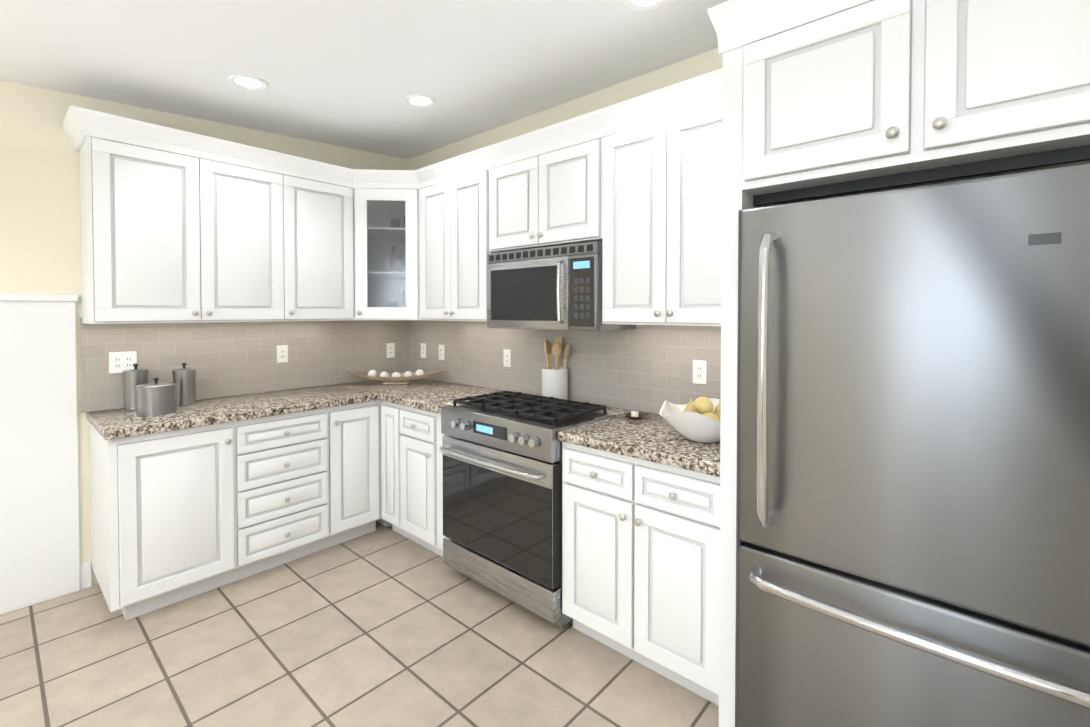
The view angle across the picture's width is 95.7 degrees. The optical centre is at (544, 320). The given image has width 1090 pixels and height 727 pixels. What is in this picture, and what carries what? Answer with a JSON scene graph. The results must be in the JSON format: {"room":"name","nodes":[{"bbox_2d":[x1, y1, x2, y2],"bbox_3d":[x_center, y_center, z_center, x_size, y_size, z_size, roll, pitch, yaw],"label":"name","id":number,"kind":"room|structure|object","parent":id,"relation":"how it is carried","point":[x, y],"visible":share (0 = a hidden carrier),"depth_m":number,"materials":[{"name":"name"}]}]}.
{"room":"kitchen","nodes":[
{"label":"kitchen","id":0,"kind":"room"},
{"bbox_2d":[0,80,407,584],"bbox_3d":[-2.810,-0.017,2.236,0.150,2.850,4.950,1,1,42],"label":"wall","id":1,"kind":"structure","parent":0,"point":[40,232],"depth_m":2.50,"materials":[{"name":"beige paint"}]},
{"bbox_2d":[0,293,90,614],"bbox_3d":[-2.517,0.637,2.440,0.034,1.535,0.388,1,1,42],"label":"wainscoting","id":2,"kind":"structure","parent":1,"relation":"attached to","point":[39,528],"depth_m":2.44,"materials":[{"name":"white wood"}]},
{"bbox_2d":[79,136,298,323],"bbox_3d":[-1.975,-0.461,2.801,0.338,0.942,0.933,1,1,42],"label":"upper cabinet","id":3,"kind":"object","parent":1,"relation":"attached to","point":[167,237],"depth_m":2.62,"materials":[{"name":"white wood"}]},
{"bbox_2d":[80,317,407,412],"bbox_3d":[-1.770,0.219,3.296,0.009,0.496,1.950,1,1,42],"label":"tile backsplash","id":4,"kind":"structure","parent":1,"relation":"attached to","point":[228,358],"depth_m":3.12,"materials":[{"name":"beige tile"}]},
{"bbox_2d":[109,351,136,373],"bbox_3d":[-2.296,0.228,2.686,0.008,0.115,0.116,1,1,42],"label":"electrical outlet","id":5,"kind":"object","parent":4,"relation":"attached to","point":[119,362],"visible":1,"depth_m":2.68,"materials":[{"name":"white plastic"}]},
{"bbox_2d":[277,345,287,362],"bbox_3d":[-1.754,0.224,3.298,0.008,0.115,0.070,1,1,42],"label":"electrical outlet","id":6,"kind":"object","parent":4,"relation":"attached to","point":[282,353],"visible":1,"depth_m":3.29,"materials":[{"name":"white plastic"}]},
{"bbox_2d":[387,343,394,357],"bbox_3d":[-1.220,0.239,3.901,0.008,0.115,0.070,1,1,42],"label":"electrical outlet","id":7,"kind":"object","parent":4,"relation":"attached to","point":[390,350],"visible":1,"depth_m":3.90,"materials":[{"name":"white plastic"}]},
{"bbox_2d":[299,178,353,320],"bbox_3d":[-1.580,-0.469,3.246,0.338,0.942,0.513,1,1,42],"label":"upper cabinet","id":8,"kind":"object","parent":1,"relation":"attached to","point":[326,293],"depth_m":3.18,"materials":[{"name":"white wood"}]},
{"bbox_2d":[62,0,873,188],"bbox_3d":[-0.317,-0.933,1.752,4.198,0.140,1.704,1,1,42],"label":"crown molding","id":9,"kind":"structure","parent":1,"relation":"attached to","point":[737,24],"depth_m":2.42,"materials":[{"name":"white wood"}]},
{"bbox_2d":[0,521,718,726],"bbox_3d":[-0.758,1.488,0.545,5.500,0.100,5.100,1,1,42],"label":"floor","id":10,"kind":"structure","parent":0,"point":[383,626],"depth_m":2.05,"materials":[{"name":"tile"}]},
{"bbox_2d":[89,421,240,619],"bbox_3d":[-2.001,0.962,2.585,0.618,0.880,0.496,1,1,42],"label":"base cabinet","id":11,"kind":"object","parent":10,"relation":"on","point":[179,515],"depth_m":2.37,"materials":[{"name":"white wood"}]},
{"bbox_2d":[86,378,441,439],"bbox_3d":[-1.571,0.493,3.031,0.660,0.040,1.770,1,1,42],"label":"countertop","id":12,"kind":"structure","parent":11,"relation":"on","point":[111,424],"depth_m":2.72,"materials":[{"name":"stone"}]},
{"bbox_2d":[122,363,148,409],"bbox_3d":[-2.222,0.356,2.680,0.110,0.244,0.110,1,1,42],"label":"canister","id":13,"kind":"object","parent":12,"relation":"on","point":[133,378],"visible":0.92,"depth_m":2.63,"materials":[{"name":"silver metal"}]},
{"bbox_2d":[135,378,175,415],"bbox_3d":[-2.012,0.388,2.556,0.166,0.184,0.166,1,1,42],"label":"canister","id":14,"kind":"object","parent":12,"relation":"on","point":[156,398],"visible":1,"depth_m":2.50,"materials":[{"name":"silver metal"}]},
{"bbox_2d":[172,363,195,405],"bbox_3d":[-2.047,0.359,2.802,0.110,0.234,0.110,1,1,42],"label":"canister","id":15,"kind":"object","parent":12,"relation":"on","point":[184,379],"visible":0.98,"depth_m":2.76,"materials":[{"name":"silver metal"}]},
{"bbox_2d":[346,369,444,383],"bbox_3d":[-1.086,0.409,3.602,0.526,0.105,0.526,1,1,42],"label":"tray","id":16,"kind":"object","parent":12,"relation":"on","point":[394,378],"visible":1,"depth_m":3.58,"materials":[{"name":"beige wood"}]},
{"bbox_2d":[241,405,344,578],"bbox_3d":[-1.674,0.956,2.954,0.618,0.880,0.634,1,1,42],"label":"base cabinet","id":17,"kind":"object","parent":10,"relation":"on","point":[293,464],"depth_m":2.78,"materials":[{"name":"white wood"}]},
{"bbox_2d":[345,400,381,540],"bbox_3d":[-1.396,0.950,3.268,0.618,0.880,0.350,1,1,42],"label":"base cabinet","id":18,"kind":"object","parent":10,"relation":"on","point":[363,483],"depth_m":3.10,"materials":[{"name":"white wood"}]},
{"bbox_2d":[376,401,403,535],"bbox_3d":[-0.754,0.949,3.323,0.308,0.880,0.618,1,1,42],"label":"base cabinet","id":19,"kind":"object","parent":10,"relation":"on","point":[392,415],"depth_m":3.09,"materials":[{"name":"white wood"}]},
{"bbox_2d":[404,406,444,556],"bbox_3d":[-0.534,0.952,3.128,0.532,0.880,0.618,1,1,42],"label":"base cabinet","id":20,"kind":"object","parent":10,"relation":"on","point":[412,471],"depth_m":2.87,"materials":[{"name":"white wood"}]},
{"bbox_2d":[439,391,613,627],"bbox_3d":[-0.128,0.916,2.577,0.796,0.972,0.559,1,1,42],"label":"range","id":21,"kind":"object","parent":10,"relation":"on","point":[501,451],"visible":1,"depth_m":2.38,"materials":[{"name":"silver metal"}]},
{"bbox_2d":[562,442,719,705],"bbox_3d":[0.539,0.970,2.157,0.751,0.880,0.650,1,1,42],"label":"base cabinet","id":22,"kind":"object","parent":10,"relation":"on","point":[640,559],"visible":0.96,"depth_m":1.91,"materials":[{"name":"white wood"}]},
{"bbox_2d":[378,378,719,476],"bbox_3d":[-0.250,0.496,2.856,2.870,0.040,0.637,1,1,42],"label":"countertop","id":23,"kind":"structure","parent":22,"relation":"on","point":[655,438],"depth_m":2.13,"materials":[{"name":"stone"}]},
{"bbox_2d":[542,337,569,399],"bbox_3d":[0.061,0.287,2.884,0.167,0.376,0.154,1,1,42],"label":"utensil crock","id":24,"kind":"object","parent":23,"relation":"on","point":[555,382],"visible":0.94,"depth_m":2.84,"materials":[{"name":"white ceramic"}]},
{"bbox_2d":[624,411,644,419],"bbox_3d":[0.444,0.467,2.439,0.104,0.031,0.104,1,1,42],"label":"dish","id":25,"kind":"object","parent":23,"relation":"on","point":[635,415],"visible":1,"depth_m":2.42,"materials":[{"name":"ceramic"}]},
{"bbox_2d":[659,397,720,442],"bbox_3d":[0.655,0.402,2.029,0.375,0.175,0.363,1,1,42],"label":"fruit bowl","id":26,"kind":"object","parent":23,"relation":"on","point":[697,420],"visible":0.83,"depth_m":1.96,"materials":[{"name":"white ceramic"}]},
{"bbox_2d":[719,0,1089,726],"bbox_3d":[1.285,0.258,1.417,1.326,2.330,0.750,1,1,42],"label":"cabinet","id":27,"kind":"object","parent":10,"relation":"on","point":[881,96],"visible":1,"depth_m":1.31,"materials":[{"name":"white wood"}]},
{"bbox_2d":[735,163,1089,726],"bbox_3d":[1.119,0.534,1.476,0.847,1.776,0.833,1,1,42],"label":"refrigerator","id":28,"kind":"object","parent":10,"relation":"on","point":[913,472],"visible":1,"depth_m":1.21,"materials":[{"name":"grey metal"}]},
{"bbox_2d":[0,0,727,158],"bbox_3d":[-0.758,-1.152,0.498,5.500,0.406,5.100,1,1,42],"label":"ceiling","id":29,"kind":"structure","parent":0,"point":[352,74],"depth_m":2.26,"materials":[{"name":"white paint"}]},
{"bbox_2d":[228,74,267,89],"bbox_3d":[-1.489,-1.207,2.478,0.176,0.047,0.176,1,1,42],"label":"recessed light","id":30,"kind":"object","parent":29,"relation":"in","point":[247,82],"visible":0.92,"depth_m":2.47,"materials":[{"name":"white plastic"}]},
{"bbox_2d":[404,94,435,106],"bbox_3d":[-0.709,-1.258,2.804,0.176,0.047,0.176,1,1,42],"label":"recessed light","id":31,"kind":"object","parent":29,"relation":"in","point":[418,100],"visible":0.9,"depth_m":2.80,"materials":[{"name":"white"}]},
{"bbox_2d":[624,0,667,10],"bbox_3d":[0.391,-1.244,1.883,0.176,0.047,0.176,1,1,42],"label":"recessed light","id":32,"kind":"object","parent":29,"relation":"in","point":[653,4],"visible":1,"depth_m":1.93,"materials":[{"name":"white"}]},
{"bbox_2d":[408,48,722,412],"bbox_3d":[0.883,-0.019,2.372,5.500,2.850,0.150,1,1,42],"label":"wall","id":33,"kind":"structure","parent":0,"point":[707,62],"depth_m":2.83,"materials":[{"name":"beige paint"}]},
{"bbox_2d":[353,188,420,319],"bbox_3d":[-1.088,-0.475,3.574,0.639,0.942,0.646,1,1,42],"label":"upper cabinet","id":34,"kind":"object","parent":33,"relation":"attached to","point":[386,254],"visible":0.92,"depth_m":3.34,"materials":[{"name":"white wood"}]},
{"bbox_2d":[420,170,496,321],"bbox_3d":[-0.496,-0.469,3.235,0.696,0.942,0.370,1,1,42],"label":"upper cabinet","id":35,"kind":"object","parent":33,"relation":"attached to","point":[454,234],"visible":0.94,"depth_m":3.09,"materials":[{"name":"white wood"}]},
{"bbox_2d":[489,138,602,252],"bbox_3d":[0.065,-0.666,2.735,0.798,0.530,0.370,1,1,42],"label":"upper cabinet","id":36,"kind":"object","parent":33,"relation":"attached to","point":[553,198],"visible":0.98,"depth_m":2.58,"materials":[{"name":"white wood"}]},
{"bbox_2d":[487,241,635,330],"bbox_3d":[0.057,-0.169,2.718,0.776,0.427,0.418,1,1,42],"label":"over-the-range microwave","id":37,"kind":"object","parent":36,"relation":"attached to","point":[555,288],"visible":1,"depth_m":2.54,"materials":[{"name":"silver metal"}]},
{"bbox_2d":[408,320,720,413],"bbox_3d":[-0.041,0.223,3.088,2.872,0.496,0.009,1,1,42],"label":"tile backsplash","id":38,"kind":"structure","parent":33,"relation":"attached to","point":[646,368],"depth_m":2.82,"materials":[{"name":"beige tile"}]},
{"bbox_2d":[421,343,425,357],"bbox_3d":[-0.959,0.239,3.888,0.070,0.115,0.008,1,1,42],"label":"electrical outlet","id":39,"kind":"object","parent":38,"relation":"attached to","point":[423,350],"visible":1,"depth_m":3.88,"materials":[{"name":"white plastic"}]},
{"bbox_2d":[439,345,444,359],"bbox_3d":[-0.783,0.242,3.732,0.070,0.115,0.008,1,1,42],"label":"electrical outlet","id":40,"kind":"object","parent":38,"relation":"attached to","point":[441,352],"visible":1,"depth_m":3.72,"materials":[{"name":"white plastic"}]},
{"bbox_2d":[503,349,510,366],"bbox_3d":[-0.250,0.250,3.260,0.070,0.115,0.008,1,1,42],"label":"electrical outlet","id":41,"kind":"object","parent":38,"relation":"attached to","point":[506,358],"visible":1,"depth_m":3.26,"materials":[{"name":"white plastic"}]},
{"bbox_2d":[693,360,706,384],"bbox_3d":[0.745,0.250,2.379,0.070,0.115,0.008,1,1,42],"label":"electrical outlet","id":42,"kind":"object","parent":38,"relation":"attached to","point":[699,371],"visible":1,"depth_m":2.38,"materials":[{"name":"white plastic"}]},
{"bbox_2d":[602,104,721,325],"bbox_3d":[0.624,-0.451,2.243,0.692,0.942,0.370,1,1,42],"label":"upper cabinet","id":43,"kind":"object","parent":33,"relation":"attached to","point":[662,227],"visible":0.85,"depth_m":2.13,"materials":[{"name":"white wood"}]}
]}

